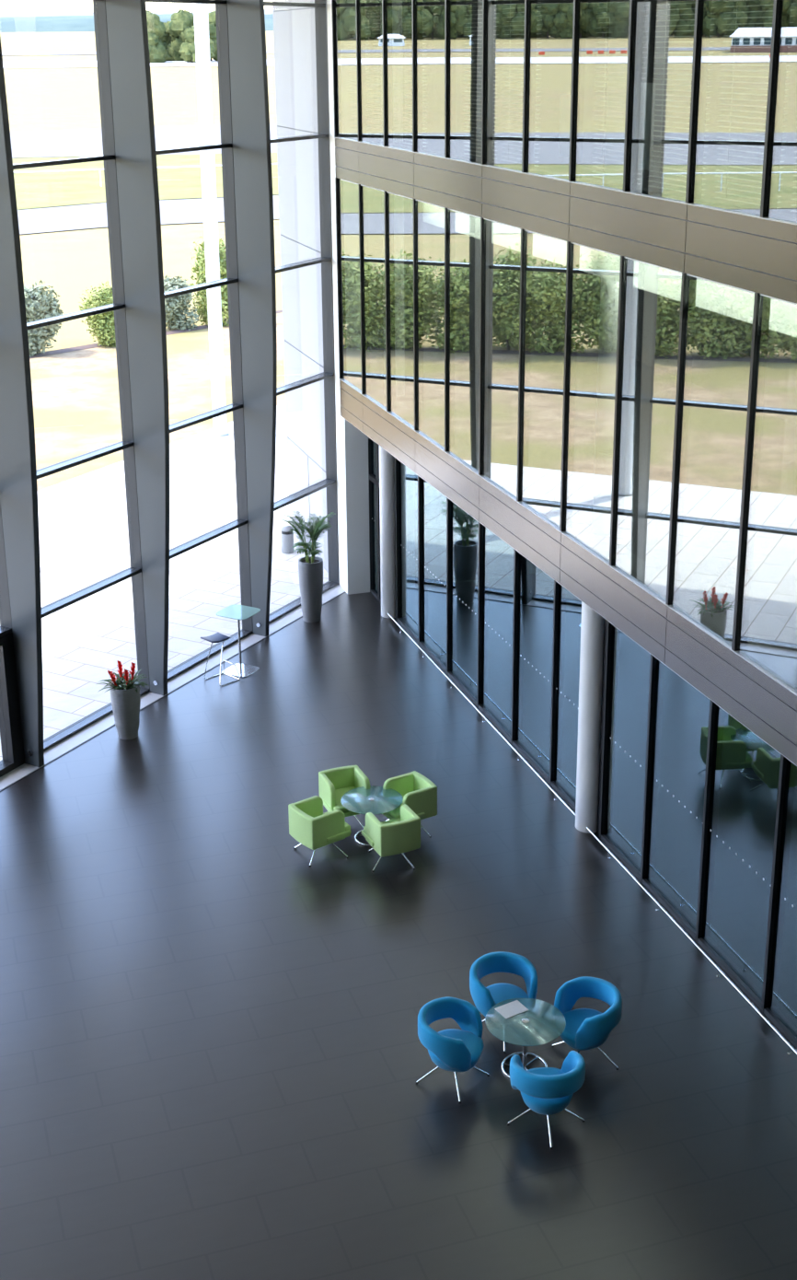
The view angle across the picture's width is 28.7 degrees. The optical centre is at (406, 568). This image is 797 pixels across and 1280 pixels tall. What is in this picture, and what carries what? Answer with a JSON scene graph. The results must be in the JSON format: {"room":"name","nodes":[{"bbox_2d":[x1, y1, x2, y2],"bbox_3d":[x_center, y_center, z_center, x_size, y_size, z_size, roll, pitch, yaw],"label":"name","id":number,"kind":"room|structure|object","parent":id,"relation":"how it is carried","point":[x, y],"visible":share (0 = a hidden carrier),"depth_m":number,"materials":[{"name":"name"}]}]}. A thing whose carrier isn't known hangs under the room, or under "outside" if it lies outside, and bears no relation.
{"room":"lobby","nodes":[
{"label":"lobby","id":0,"kind":"room"},
{"bbox_2d":[109,681,140,739],"bbox_3d":[-4.434,2.243,24.614,0.468,0.870,0.468,-6,20,-17],"label":"planter","id":1,"kind":"object","parent":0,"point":[125,700],"depth_m":24.43,"materials":[{"name":"ceramic"}]},
{"bbox_2d":[0,13,273,32],"bbox_3d":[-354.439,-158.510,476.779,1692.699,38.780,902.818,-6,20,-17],"label":"hills","id":2,"kind":"object","parent":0,"point":[62,23],"visible":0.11,"depth_m":813.33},
{"bbox_2d":[0,9,273,17],"bbox_3d":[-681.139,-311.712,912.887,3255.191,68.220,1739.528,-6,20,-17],"label":"hills","id":3,"kind":"object","parent":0,"point":[3,14],"visible":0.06,"depth_m":1641.96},
{"bbox_2d":[2,58,274,68],"bbox_3d":[-172.952,-76.757,244.624,688.538,1.282,311.736,-6,20,-17],"label":"ground","id":4,"kind":"structure","parent":0,"point":[270,62],"depth_m":402.82,"materials":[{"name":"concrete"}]},
{"bbox_2d":[10,123,277,158],"bbox_3d":[-107.339,-32.222,129.392,320.000,0.766,124.000,-6,20,-17],"label":"ground","id":5,"kind":"structure","parent":0,"point":[82,142],"depth_m":181.48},
{"bbox_2d":[12,152,279,209],"bbox_3d":[-79.933,-20.870,96.404,230.000,0.001,91.500,-6,20,-17],"label":"ground","id":6,"kind":"structure","parent":0,"point":[33,190],"depth_m":126.80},
{"bbox_2d":[17,195,279,234],"bbox_3d":[-52.043,-14.504,76.918,190.000,0.001,56.000,-6,20,-17],"label":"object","id":7,"kind":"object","parent":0,"point":[92,215],"visible":0.27,"depth_m":101.69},
{"bbox_2d":[29,309,282,358],"bbox_3d":[-20.476,-5.627,49.949,62.000,0.001,37.400,-6,20,-17],"label":"ground","id":8,"kind":"structure","parent":0,"point":[54,352],"depth_m":57.20,"materials":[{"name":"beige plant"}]},
{"bbox_2d":[23,279,63,356],"bbox_3d":[-13.346,-8.959,55.758,2.148,2.764,2.110,5,19,17],"label":"shrub","id":9,"kind":"object","parent":8,"relation":"on","point":[40,305],"visible":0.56,"depth_m":55.38,"materials":[{"name":"green plant"}]},
{"bbox_2d":[77,280,116,347],"bbox_3d":[-11.207,-9.437,57.449,1.794,2.475,1.662,16,24,40],"label":"shrub","id":10,"kind":"object","parent":8,"relation":"on","point":[104,330],"visible":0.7,"depth_m":57.01,"materials":[{"name":"green plant"}]},
{"bbox_2d":[163,274,199,330],"bbox_3d":[-9.210,-10.395,60.721,1.998,2.211,2.035,-18,25,-41],"label":"shrub","id":11,"kind":"object","parent":8,"relation":"on","point":[175,307],"visible":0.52,"depth_m":60.40,"materials":[{"name":"green plant"}]},
{"bbox_2d":[189,236,229,326],"bbox_3d":[-7.487,-11.503,61.549,2.091,3.792,2.258,4,19,14],"label":"shrub","id":12,"kind":"object","parent":8,"relation":"on","point":[203,310],"visible":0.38,"depth_m":61.05,"materials":[{"name":"green plant"}]},
{"bbox_2d":[29,312,285,490],"bbox_3d":[-15.734,-1.088,36.428,60.000,0.001,66.260,-6,20,-17],"label":"lawn","id":13,"kind":"structure","parent":0,"point":[75,397],"depth_m":49.26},
{"bbox_2d":[193,3,229,436],"bbox_3d":[-5.307,-10.144,41.808,0.480,13.420,0.480,-6,20,-17],"label":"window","id":14,"kind":"structure","parent":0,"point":[200,10],"depth_m":41.82,"materials":[{"name":"white"}]},
{"bbox_2d":[0,30,543,588],"bbox_3d":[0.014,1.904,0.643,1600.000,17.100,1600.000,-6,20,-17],"label":"grass","id":15,"kind":"structure","parent":0,"point":[43,98],"depth_m":228.46,"materials":[{"name":"green plant"}]},
{"bbox_2d":[146,10,166,62],"bbox_3d":[-68.170,-139.465,409.824,9.911,14.644,10.623,-13,23,-34],"label":"tree","id":16,"kind":"object","parent":15,"relation":"on","point":[156,28],"visible":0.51,"depth_m":407.27,"materials":[{"name":"green plant"}]},
{"bbox_2d":[167,9,194,60],"bbox_3d":[-60.185,-143.311,420.009,10.721,14.779,10.002,6,20,18],"label":"tree","id":17,"kind":"object","parent":15,"relation":"on","point":[181,20],"visible":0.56,"depth_m":416.42,"materials":[{"name":"green plant"}]},
{"bbox_2d":[178,25,215,63],"bbox_3d":[-55.138,-137.334,408.663,8.667,10.642,8.343,7,20,21],"label":"tree","id":18,"kind":"object","parent":15,"relation":"on","point":[187,50],"visible":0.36,"depth_m":406.48,"materials":[{"name":"green plant"}]},
{"bbox_2d":[272,0,328,572],"bbox_3d":[-1.912,-6.668,31.453,0.368,13.450,3.970,-6,20,-17],"label":"window","id":19,"kind":"structure","parent":0,"point":[294,27],"depth_m":31.78,"materials":[{"name":"grey"}]},
{"bbox_2d":[298,556,323,622],"bbox_3d":[-1.806,0.403,29.497,0.480,1.200,0.480,-6,20,-17],"label":"planter","id":20,"kind":"object","parent":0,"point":[310,569],"depth_m":29.32,"materials":[{"name":"ceramic"}]},
{"bbox_2d":[394,456,396,617],"bbox_3d":[-0.231,-0.819,29.379,0.100,3.570,0.650,-6,20,-17],"label":"wall","id":21,"kind":"structure","parent":0,"point":[394,457],"depth_m":29.22,"materials":[{"name":"black"}]},
{"bbox_2d":[368,437,381,603],"bbox_3d":[-0.489,-1.072,30.132,0.170,3.570,1.120,-6,20,-17],"label":"door","id":22,"kind":"structure","parent":21,"relation":"in","point":[373,447],"depth_m":30.49,"materials":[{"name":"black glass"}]},
{"bbox_2d":[395,457,428,644],"bbox_3d":[0.092,-0.515,28.471,0.170,3.570,1.370,-6,20,-17],"label":"window","id":23,"kind":"structure","parent":21,"relation":"in","point":[422,635],"depth_m":28.63,"materials":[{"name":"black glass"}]},
{"bbox_2d":[0,402,796,1279],"bbox_3d":[-15.575,5.365,17.428,80.035,0.300,75.522,-6,20,-17],"label":"floor","id":24,"kind":"structure","parent":0,"point":[213,1055],"depth_m":17.95,"materials":[{"name":"stone"}]},
{"bbox_2d":[96,660,149,739],"bbox_3d":[-4.443,2.040,24.615,0.866,1.254,0.827,3,19,11],"label":"bromeliad","id":25,"kind":"object","parent":24,"relation":"on","point":[125,697],"visible":1,"depth_m":24.44,"materials":[{"name":"ceramic"}]},
{"bbox_2d":[0,583,345,791],"bbox_3d":[-7.930,4.336,19.905,0.320,0.062,27.972,10,21,27],"label":"trim","id":26,"kind":"structure","parent":24,"relation":"on","point":[81,737],"depth_m":26.49,"materials":[{"name":"stone"}]},
{"bbox_2d":[0,626,11,637],"bbox_3d":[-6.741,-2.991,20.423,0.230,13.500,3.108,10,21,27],"label":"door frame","id":27,"kind":"structure","parent":26,"relation":"on","point":[4,631],"depth_m":23.04,"materials":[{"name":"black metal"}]},
{"bbox_2d":[0,631,24,777],"bbox_3d":[-6.667,2.381,22.251,0.220,2.150,3.038,10,21,27],"label":"door","id":28,"kind":"structure","parent":27,"relation":"attached to","point":[10,720],"depth_m":23.38,"materials":[{"name":"black"}]},
{"bbox_2d":[0,36,44,767],"bbox_3d":[-5.563,-3.376,21.519,0.724,13.488,0.150,10,21,27],"label":"steel fin","id":29,"kind":"object","parent":26,"relation":"on","point":[18,486],"visible":1,"depth_m":22.09,"materials":[{"name":"metal"}]},
{"bbox_2d":[0,0,149,751],"bbox_3d":[-5.251,-3.873,23.004,0.230,13.500,3.108,10,21,27],"label":"window","id":30,"kind":"structure","parent":26,"relation":"on","point":[5,621],"depth_m":23.91,"materials":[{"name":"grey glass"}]},
{"bbox_2d":[105,0,169,695],"bbox_3d":[-4.073,-4.257,24.100,0.724,13.488,0.150,10,21,27],"label":"steel fin","id":31,"kind":"object","parent":26,"relation":"on","point":[134,139],"visible":1,"depth_m":24.06,"materials":[{"name":"metal"}]},
{"bbox_2d":[93,0,252,691],"bbox_3d":[-3.761,-4.754,25.585,0.230,13.500,3.108,10,21,27],"label":"window","id":32,"kind":"structure","parent":26,"relation":"on","point":[98,6],"depth_m":25.04,"materials":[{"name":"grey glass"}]},
{"bbox_2d":[226,0,277,636],"bbox_3d":[-2.584,-5.139,26.681,0.724,13.488,0.150,10,21,27],"label":"steel fin","id":33,"kind":"object","parent":26,"relation":"on","point":[246,20],"visible":1,"depth_m":26.65,"materials":[{"name":"metal"}]},
{"bbox_2d":[215,0,339,633],"bbox_3d":[-2.260,-5.643,28.187,0.230,13.500,3.158,10,21,27],"label":"window","id":34,"kind":"structure","parent":26,"relation":"on","point":[320,5],"depth_m":28.52,"materials":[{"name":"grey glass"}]},
{"bbox_2d":[200,632,240,686],"bbox_3d":[-3.216,1.549,26.789,0.518,0.776,0.450,17,25,41],"label":"bar stool","id":35,"kind":"object","parent":24,"relation":"on","point":[217,637],"visible":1,"depth_m":26.76,"materials":[{"name":"silver leather"}]},
{"bbox_2d":[215,604,260,677],"bbox_3d":[-2.911,1.268,27.110,0.630,1.102,0.630,10,21,27],"label":"bar table","id":36,"kind":"object","parent":24,"relation":"on","point":[236,611],"visible":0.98,"depth_m":27.08,"materials":[{"name":"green glass"}]},
{"bbox_2d":[280,525,294,553],"bbox_3d":[-2.575,-0.643,33.667,0.280,0.585,0.280,-6,20,-17],"label":"litter bin","id":37,"kind":"object","parent":24,"relation":"on","point":[287,541],"visible":0.88,"depth_m":33.56,"materials":[{"name":"grey metal"}]},
{"bbox_2d":[279,511,337,622],"bbox_3d":[-1.849,-0.036,29.385,1.062,2.103,0.875,2,19,7],"label":"potted palm","id":38,"kind":"object","parent":24,"relation":"on","point":[310,568],"visible":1,"depth_m":29.25,"materials":[{"name":"plant"}]},
{"bbox_2d":[288,795,351,867],"bbox_3d":[-1.167,3.520,20.995,0.688,0.720,0.676,-14,23,-35],"label":"armchair","id":39,"kind":"object","parent":24,"relation":"on","point":[314,829],"visible":1,"depth_m":20.75,"materials":[{"name":"green fabric"}]},
{"bbox_2d":[318,765,374,827],"bbox_3d":[-0.846,3.248,21.796,0.718,0.720,0.718,-8,20,-21],"label":"armchair","id":40,"kind":"object","parent":24,"relation":"on","point":[346,789],"visible":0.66,"depth_m":21.73,"materials":[{"name":"green fabric"}]},
{"bbox_2d":[335,786,367,812],"bbox_3d":[-0.834,3.229,21.758,0.434,0.090,0.585,-8,20,-21],"label":"seat cushion","id":41,"kind":"object","parent":40,"relation":"on","point":[348,798],"depth_m":21.65,"materials":[{"name":"green fabric"}]},
{"bbox_2d":[336,412,415,594],"bbox_3d":[-0.605,-1.351,30.931,1.414,3.590,0.620,-6,20,-17],"label":"wall","id":42,"kind":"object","parent":24,"relation":"on","point":[352,445],"visible":0.5,"depth_m":30.67,"materials":[{"name":"white paint"}]},
{"bbox_2d":[379,445,395,617],"bbox_3d":[-0.311,-0.805,29.339,0.380,3.570,0.380,-6,20,-17],"label":"round column","id":43,"kind":"structure","parent":24,"relation":"on","point":[387,472],"depth_m":29.22,"materials":[{"name":"white paint"}]},
{"bbox_2d":[361,804,420,872],"bbox_3d":[-0.202,3.579,20.799,0.716,0.720,0.716,-9,20,-23],"label":"armchair","id":44,"kind":"object","parent":24,"relation":"on","point":[396,836],"visible":1,"depth_m":20.50,"materials":[{"name":"green fabric"}]},
{"bbox_2d":[377,770,437,837],"bbox_3d":[0.004,3.310,21.592,0.716,0.720,0.716,-11,22,-29],"label":"armchair","id":45,"kind":"object","parent":24,"relation":"on","point":[413,789],"visible":0.82,"depth_m":21.51,"materials":[{"name":"green fabric"}]},
{"bbox_2d":[379,795,404,815],"bbox_3d":[-0.024,3.288,21.567,0.585,0.090,0.434,-11,22,-29],"label":"seat cushion","id":46,"kind":"object","parent":45,"relation":"on","point":[390,806],"depth_m":21.52,"materials":[{"name":"green fabric"}]},
{"bbox_2d":[419,497,457,674],"bbox_3d":[0.544,-0.085,27.185,0.170,3.570,1.510,-6,20,-17],"label":"window","id":47,"kind":"structure","parent":24,"relation":"on","point":[450,664],"depth_m":26.63,"materials":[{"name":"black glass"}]},
{"bbox_2d":[416,996,489,1103],"bbox_3d":[0.481,5.033,16.352,0.718,0.800,0.755,5,20,17],"label":"tub chair","id":48,"kind":"object","parent":24,"relation":"on","point":[453,1050],"visible":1,"depth_m":16.29,"materials":[{"name":"blue fabric"}]},
{"bbox_2d":[447,522,489,707],"bbox_3d":[1.017,0.368,25.835,0.170,3.570,1.510,-6,20,-17],"label":"window","id":49,"kind":"structure","parent":24,"relation":"on","point":[481,696],"depth_m":25.29,"materials":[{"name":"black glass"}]},
{"bbox_2d":[387,613,575,815],"bbox_3d":[1.015,2.205,25.794,0.044,0.115,8.650,-6,20,-17],"label":"rail","id":50,"kind":"object","parent":24,"relation":"on","point":[389,614],"visible":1,"depth_m":25.00,"materials":[{"name":"metal"}]},
{"bbox_2d":[478,549,525,744],"bbox_3d":[1.490,0.820,24.485,0.170,3.570,1.510,-6,20,-17],"label":"window","id":51,"kind":"structure","parent":24,"relation":"on","point":[515,732],"depth_m":23.95,"materials":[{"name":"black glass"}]},
{"bbox_2d":[469,951,539,1053],"bbox_3d":[1.071,4.758,17.154,0.753,0.800,0.729,-8,20,-21],"label":"tub chair","id":52,"kind":"object","parent":24,"relation":"on","point":[486,999],"visible":0.85,"depth_m":17.12,"materials":[{"name":"blue fabric"}]},
{"bbox_2d":[485,1017,566,1078],"bbox_3d":[1.263,5.063,16.558,0.850,0.599,0.850,-6,20,-17],"label":"glass table","id":53,"kind":"object","parent":24,"relation":"on","point":[525,1021],"visible":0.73,"depth_m":16.58,"materials":[{"name":"metal"}]},
{"bbox_2d":[494,1000,528,1018],"bbox_3d":[1.127,4.719,16.657,0.296,0.006,0.217,-11,22,-29],"label":"magazine","id":54,"kind":"object","parent":53,"relation":"on","point":[510,1009],"visible":1,"depth_m":16.64,"materials":[{"name":"white paper"}]},
{"bbox_2d":[512,580,566,784],"bbox_3d":[1.963,1.272,23.136,0.170,3.570,1.510,-6,20,-17],"label":"window","id":55,"kind":"structure","parent":24,"relation":"on","point":[553,773],"depth_m":22.60,"materials":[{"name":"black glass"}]},
{"bbox_2d":[507,1050,585,1149],"bbox_3d":[1.420,5.258,15.666,0.748,0.800,0.717,-13,22,-32],"label":"tub chair","id":56,"kind":"object","parent":24,"relation":"on","point":[548,1091],"visible":1,"depth_m":15.43,"materials":[{"name":"blue fabric"}]},
{"bbox_2d":[551,976,622,1070],"bbox_3d":[1.948,4.906,16.698,0.695,0.800,0.753,-9,20,-23],"label":"tub chair","id":57,"kind":"object","parent":24,"relation":"on","point":[586,1029],"visible":0.96,"depth_m":16.67,"materials":[{"name":"blue fabric"}]},
{"bbox_2d":[575,601,605,833],"bbox_3d":[2.540,1.919,21.204,0.380,3.570,0.380,-6,20,-17],"label":"round column","id":58,"kind":"structure","parent":24,"relation":"on","point":[593,623],"depth_m":21.09,"materials":[{"name":"white paint"}]},
{"bbox_2d":[642,699,724,942],"bbox_3d":[3.383,2.628,19.086,0.170,3.570,1.510,-6,20,-17],"label":"window","id":59,"kind":"structure","parent":24,"relation":"on","point":[702,928],"depth_m":18.57,"materials":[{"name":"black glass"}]},
{"bbox_2d":[586,826,796,1055],"bbox_3d":[3.869,4.931,17.655,0.044,0.115,8.640,-6,20,-17],"label":"rail","id":60,"kind":"object","parent":24,"relation":"on","point":[587,828],"visible":1,"depth_m":18.61,"materials":[{"name":"metal"}]},
{"bbox_2d":[698,754,796,1012],"bbox_3d":[3.862,3.086,17.719,0.170,3.570,1.550,-6,20,-17],"label":"window","id":61,"kind":"structure","parent":24,"relation":"on","point":[768,998],"depth_m":17.20,"materials":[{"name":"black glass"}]},
{"bbox_2d":[764,897,796,1047],"bbox_3d":[4.342,3.544,16.351,0.170,3.570,1.510,-6,20,-17],"label":"window","id":62,"kind":"structure","parent":24,"relation":"on","point":[774,1014],"depth_m":17.29,"materials":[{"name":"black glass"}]},
{"bbox_2d":[414,472,543,586],"bbox_3d":[2.369,-1.633,31.690,4.740,3.600,0.280,-6,20,-17],"label":"wall","id":63,"kind":"structure","parent":0,"point":[501,553],"depth_m":31.48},
{"bbox_2d":[326,0,644,415],"bbox_3d":[1.561,-8.036,29.585,6.154,9.910,0.380,-6,20,-17],"label":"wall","id":64,"kind":"structure","parent":0,"point":[556,17],"depth_m":29.47,"materials":[{"name":"glass"}]},
{"bbox_2d":[331,0,367,141],"bbox_3d":[-1.016,-9.334,27.214,0.149,3.500,1.548,-6,20,-17],"label":"window","id":65,"kind":"structure","parent":64,"relation":"in","point":[360,9],"depth_m":27.03,"materials":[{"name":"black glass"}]},
{"bbox_2d":[347,0,372,137],"bbox_3d":[-0.840,-9.322,27.285,0.060,3.330,1.320,-6,20,-17],"label":"blind","id":66,"kind":"object","parent":65,"relation":"attached to","point":[352,28],"visible":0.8,"depth_m":27.66,"materials":[{"name":"white"}]},
{"bbox_2d":[335,177,370,394],"bbox_3d":[-0.987,-5.213,28.605,0.149,3.750,1.548,-6,20,-17],"label":"window","id":67,"kind":"structure","parent":64,"relation":"in","point":[365,388],"depth_m":28.42,"materials":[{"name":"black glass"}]},
{"bbox_2d":[360,0,393,146],"bbox_3d":[-0.537,-8.877,25.848,0.149,3.500,1.508,-6,20,-17],"label":"window","id":68,"kind":"structure","parent":64,"relation":"in","point":[387,5],"depth_m":25.38,"materials":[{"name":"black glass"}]},
{"bbox_2d":[365,190,395,411],"bbox_3d":[-0.508,-4.755,27.239,0.149,3.750,1.508,-6,20,-17],"label":"window","id":69,"kind":"structure","parent":64,"relation":"in","point":[389,266],"depth_m":26.57,"materials":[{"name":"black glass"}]},
{"bbox_2d":[387,0,422,151],"bbox_3d":[-0.065,-8.425,24.500,0.149,3.500,1.508,-6,20,-17],"label":"window","id":70,"kind":"structure","parent":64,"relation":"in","point":[416,5],"depth_m":24.03,"materials":[{"name":"clear glass"}]},
{"bbox_2d":[372,0,398,141],"bbox_3d":[-0.367,-8.871,25.937,0.060,3.330,1.320,-6,20,-17],"label":"blind","id":71,"kind":"object","parent":70,"relation":"attached to","point":[377,5],"visible":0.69,"depth_m":26.35,"materials":[{"name":"white"}]},
{"bbox_2d":[390,198,423,430],"bbox_3d":[-0.035,-4.303,25.891,0.149,3.750,1.508,-6,20,-17],"label":"window","id":72,"kind":"structure","parent":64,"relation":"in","point":[418,226],"depth_m":25.23,"materials":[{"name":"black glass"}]},
{"bbox_2d":[417,0,455,157],"bbox_3d":[0.408,-7.974,23.152,0.149,3.500,1.508,-6,20,-17],"label":"window","id":73,"kind":"structure","parent":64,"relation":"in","point":[449,5],"depth_m":22.70,"materials":[{"name":"clear glass"}]},
{"bbox_2d":[399,0,428,147],"bbox_3d":[0.106,-8.419,24.590,0.060,3.330,1.320,-6,20,-17],"label":"blind","id":74,"kind":"object","parent":73,"relation":"attached to","point":[405,51],"visible":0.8,"depth_m":25.01,"materials":[{"name":"white"}]},
{"bbox_2d":[418,207,455,451],"bbox_3d":[0.437,-3.852,24.543,0.149,3.750,1.508,-6,20,-17],"label":"window","id":75,"kind":"structure","parent":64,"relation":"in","point":[449,215],"depth_m":23.88,"materials":[{"name":"clear glass"}]},
{"bbox_2d":[448,217,491,475],"bbox_3d":[0.910,-3.401,23.195,0.149,3.750,1.508,-6,20,-17],"label":"window","id":76,"kind":"structure","parent":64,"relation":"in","point":[485,284],"depth_m":22.54,"materials":[{"name":"clear glass"}]},
{"bbox_2d":[449,0,494,164],"bbox_3d":[0.880,-7.522,21.804,0.149,3.500,1.508,-6,20,-17],"label":"window","id":77,"kind":"structure","parent":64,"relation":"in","point":[488,5],"depth_m":21.35,"materials":[{"name":"clear glass"}]},
{"bbox_2d":[482,228,533,501],"bbox_3d":[1.382,-2.949,21.847,0.149,3.750,1.508,-6,20,-17],"label":"window","id":78,"kind":"structure","parent":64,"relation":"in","point":[527,237],"depth_m":21.19,"materials":[{"name":"clear glass"}]},
{"bbox_2d":[486,0,537,172],"bbox_3d":[1.353,-7.071,20.456,0.149,3.500,1.508,-6,20,-17],"label":"window","id":79,"kind":"structure","parent":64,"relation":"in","point":[530,5],"depth_m":20.02,"materials":[{"name":"clear glass"}]},
{"bbox_2d":[463,0,499,159],"bbox_3d":[1.051,-7.516,21.894,0.060,3.330,1.320,-6,20,-17],"label":"blind","id":80,"kind":"object","parent":79,"relation":"attached to","point":[471,27],"visible":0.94,"depth_m":22.31,"materials":[{"name":"white"}]},
{"bbox_2d":[521,241,580,531],"bbox_3d":[1.855,-2.498,20.499,0.149,3.750,1.508,-6,20,-17],"label":"window","id":81,"kind":"structure","parent":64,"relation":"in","point":[565,521],"depth_m":19.85,"materials":[{"name":"clear glass"}]},
{"bbox_2d":[527,0,587,181],"bbox_3d":[1.826,-6.619,19.108,0.149,3.500,1.508,-6,20,-17],"label":"window","id":82,"kind":"structure","parent":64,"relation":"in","point":[579,22],"depth_m":18.68,"materials":[{"name":"clear glass"}]},
{"bbox_2d":[500,0,542,166],"bbox_3d":[1.523,-7.065,20.546,0.060,3.330,1.320,-6,20,-17],"label":"blind","id":83,"kind":"object","parent":82,"relation":"attached to","point":[510,8],"visible":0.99,"depth_m":20.97,"materials":[{"name":"white"}]},
{"bbox_2d":[335,137,796,304],"bbox_3d":[4.181,-2.710,14.114,0.826,0.745,32.395,-6,20,-17],"label":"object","id":84,"kind":"structure","parent":64,"relation":"attached to","point":[748,252],"depth_m":18.24,"materials":[{"name":"wood"}]},
{"bbox_2d":[565,256,634,565],"bbox_3d":[2.327,-2.046,19.151,0.149,3.750,1.508,-6,20,-17],"label":"window","id":85,"kind":"structure","parent":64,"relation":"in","point":[627,265],"depth_m":18.50,"materials":[{"name":"clear glass"}]},
{"bbox_2d":[411,198,796,337],"bbox_3d":[4.647,-1.663,12.713,0.004,0.440,28.950,-6,20,-17],"label":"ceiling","id":86,"kind":"structure","parent":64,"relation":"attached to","point":[732,302],"depth_m":18.16,"materials":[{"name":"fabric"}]},
{"bbox_2d":[574,0,644,191],"bbox_3d":[2.298,-6.168,17.761,0.149,3.500,1.508,-6,20,-17],"label":"window","id":87,"kind":"structure","parent":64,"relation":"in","point":[636,6],"depth_m":17.34,"materials":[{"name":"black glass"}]},
{"bbox_2d":[615,272,697,605],"bbox_3d":[2.800,-1.595,17.803,0.149,3.750,1.508,-6,20,-17],"label":"window","id":88,"kind":"structure","parent":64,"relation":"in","point":[689,286],"depth_m":17.15,"materials":[{"name":"clear glass"}]},
{"bbox_2d":[628,0,711,203],"bbox_3d":[2.771,-5.716,16.413,0.149,3.500,1.508,-6,20,-17],"label":"window","id":89,"kind":"structure","parent":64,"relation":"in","point":[702,26],"depth_m":15.99,"materials":[{"name":"clear glass"}]},
{"bbox_2d":[592,0,650,185],"bbox_3d":[2.468,-6.162,17.850,0.060,3.330,1.320,-6,20,-17],"label":"blind","id":90,"kind":"object","parent":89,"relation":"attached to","point":[607,2],"visible":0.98,"depth_m":18.25,"materials":[{"name":"white"}]},
{"bbox_2d":[672,292,771,651],"bbox_3d":[3.272,-1.143,16.456,0.149,3.750,1.508,-6,20,-17],"label":"window","id":91,"kind":"structure","parent":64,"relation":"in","point":[761,318],"depth_m":15.80,"materials":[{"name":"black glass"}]},
{"bbox_2d":[692,0,791,217],"bbox_3d":[3.243,-5.265,15.065,0.149,3.500,1.508,-6,20,-17],"label":"window","id":92,"kind":"structure","parent":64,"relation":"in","point":[782,8],"depth_m":14.65,"materials":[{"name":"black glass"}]},
{"bbox_2d":[648,0,716,196],"bbox_3d":[2.941,-5.711,16.502,0.060,3.330,1.320,-6,20,-17],"label":"blind","id":93,"kind":"object","parent":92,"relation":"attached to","point":[667,4],"visible":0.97,"depth_m":16.90,"materials":[{"name":"white"}]},
{"bbox_2d":[712,0,795,209],"bbox_3d":[3.413,-5.259,15.154,0.060,3.330,1.320,-6,20,-17],"label":"blind","id":94,"kind":"object","parent":92,"relation":"attached to","point":[737,6],"visible":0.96,"depth_m":15.54,"materials":[{"name":"white"}]},
{"bbox_2d":[738,646,796,690],"bbox_3d":[3.745,-0.692,15.108,0.149,3.750,1.508,-6,20,-17],"label":"window","id":95,"kind":"structure","parent":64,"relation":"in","point":[773,669],"depth_m":15.85,"materials":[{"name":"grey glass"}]},
{"bbox_2d":[367,130,796,214],"bbox_3d":[6.965,-3.028,14.958,5.654,0.680,32.350,-6,20,-17],"label":"floor","id":96,"kind":"structure","parent":0,"point":[549,143],"depth_m":22.60,"materials":[{"name":"carpet"}]},
{"bbox_2d":[380,0,403,142],"bbox_3d":[-0.257,-9.137,26.567,0.380,3.570,0.380,-6,20,-17],"label":"round column","id":97,"kind":"structure","parent":96,"relation":"on","point":[397,38],"depth_m":26.62,"materials":[{"name":"white paint"}]},
{"bbox_2d":[549,93,588,168],"bbox_3d":[2.239,-6.006,21.334,0.360,0.950,0.600,-6,20,-17],"label":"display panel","id":98,"kind":"object","parent":96,"relation":"on","point":[565,99],"visible":0.49,"depth_m":21.42,"materials":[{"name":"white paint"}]},
{"bbox_2d":[604,0,629,183],"bbox_3d":[2.595,-6.412,18.433,0.380,3.570,0.380,-6,20,-17],"label":"round column","id":99,"kind":"structure","parent":96,"relation":"on","point":[620,4],"depth_m":18.50,"materials":[{"name":"white paint"}]},
{"bbox_2d":[637,82,662,180],"bbox_3d":[2.933,-5.438,19.322,0.360,1.150,0.550,-6,20,-17],"label":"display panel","id":100,"kind":"object","parent":96,"relation":"on","point":[648,87],"visible":0.5,"depth_m":19.17,"materials":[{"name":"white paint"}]},
{"bbox_2d":[370,358,796,661],"bbox_3d":[6.995,1.226,16.393,5.654,0.700,32.350,-6,20,-17],"label":"glass wall","id":101,"kind":"structure","parent":0,"point":[717,429],"depth_m":23.66,"materials":[{"name":"glass"}]},
{"bbox_2d":[382,191,405,396],"bbox_3d":[-0.227,-5.001,27.963,0.380,3.800,0.380,-6,20,-17],"label":"round column","id":102,"kind":"structure","parent":101,"relation":"on","point":[399,201],"depth_m":27.85,"materials":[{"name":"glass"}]},
{"bbox_2d":[593,277,619,536],"bbox_3d":[2.624,-2.277,19.828,0.380,3.800,0.380,-6,20,-17],"label":"round column","id":103,"kind":"structure","parent":101,"relation":"on","point":[610,289],"depth_m":19.74,"materials":[{"name":"white paint"}]},
{"bbox_2d":[406,571,796,1027],"bbox_3d":[7.130,5.141,17.613,5.510,0.300,32.100,-6,20,-17],"label":"glass wall","id":104,"kind":"structure","parent":0,"point":[750,766],"depth_m":23.75,"materials":[{"name":"glass"}]},
{"bbox_2d":[596,618,606,834],"bbox_3d":[2.621,1.905,21.244,0.100,3.570,0.650,-6,20,-17],"label":"wall","id":105,"kind":"structure","parent":0,"point":[605,627],"depth_m":21.06,"materials":[{"name":"black"}]},
{"bbox_2d":[339,377,796,766],"bbox_3d":[4.211,1.534,15.546,0.826,0.755,32.395,-6,20,-17],"label":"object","id":106,"kind":"structure","parent":105,"relation":"attached to","point":[762,702],"depth_m":19.27,"materials":[{"name":"wood"}]},
{"bbox_2d":[598,620,664,883],"bbox_3d":[2.938,2.203,20.355,0.170,3.570,1.330,-6,20,-17],"label":"door frame","id":107,"kind":"structure","parent":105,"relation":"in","point":[645,869],"depth_m":20.50,"materials":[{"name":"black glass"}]},
{"bbox_2d":[630,0,796,425],"bbox_3d":[9.747,-3.769,15.657,0.200,9.200,32.900,-6,20,-17],"label":"window","id":108,"kind":"structure","parent":0,"point":[717,50],"depth_m":27.66,"materials":[{"name":"glass"}]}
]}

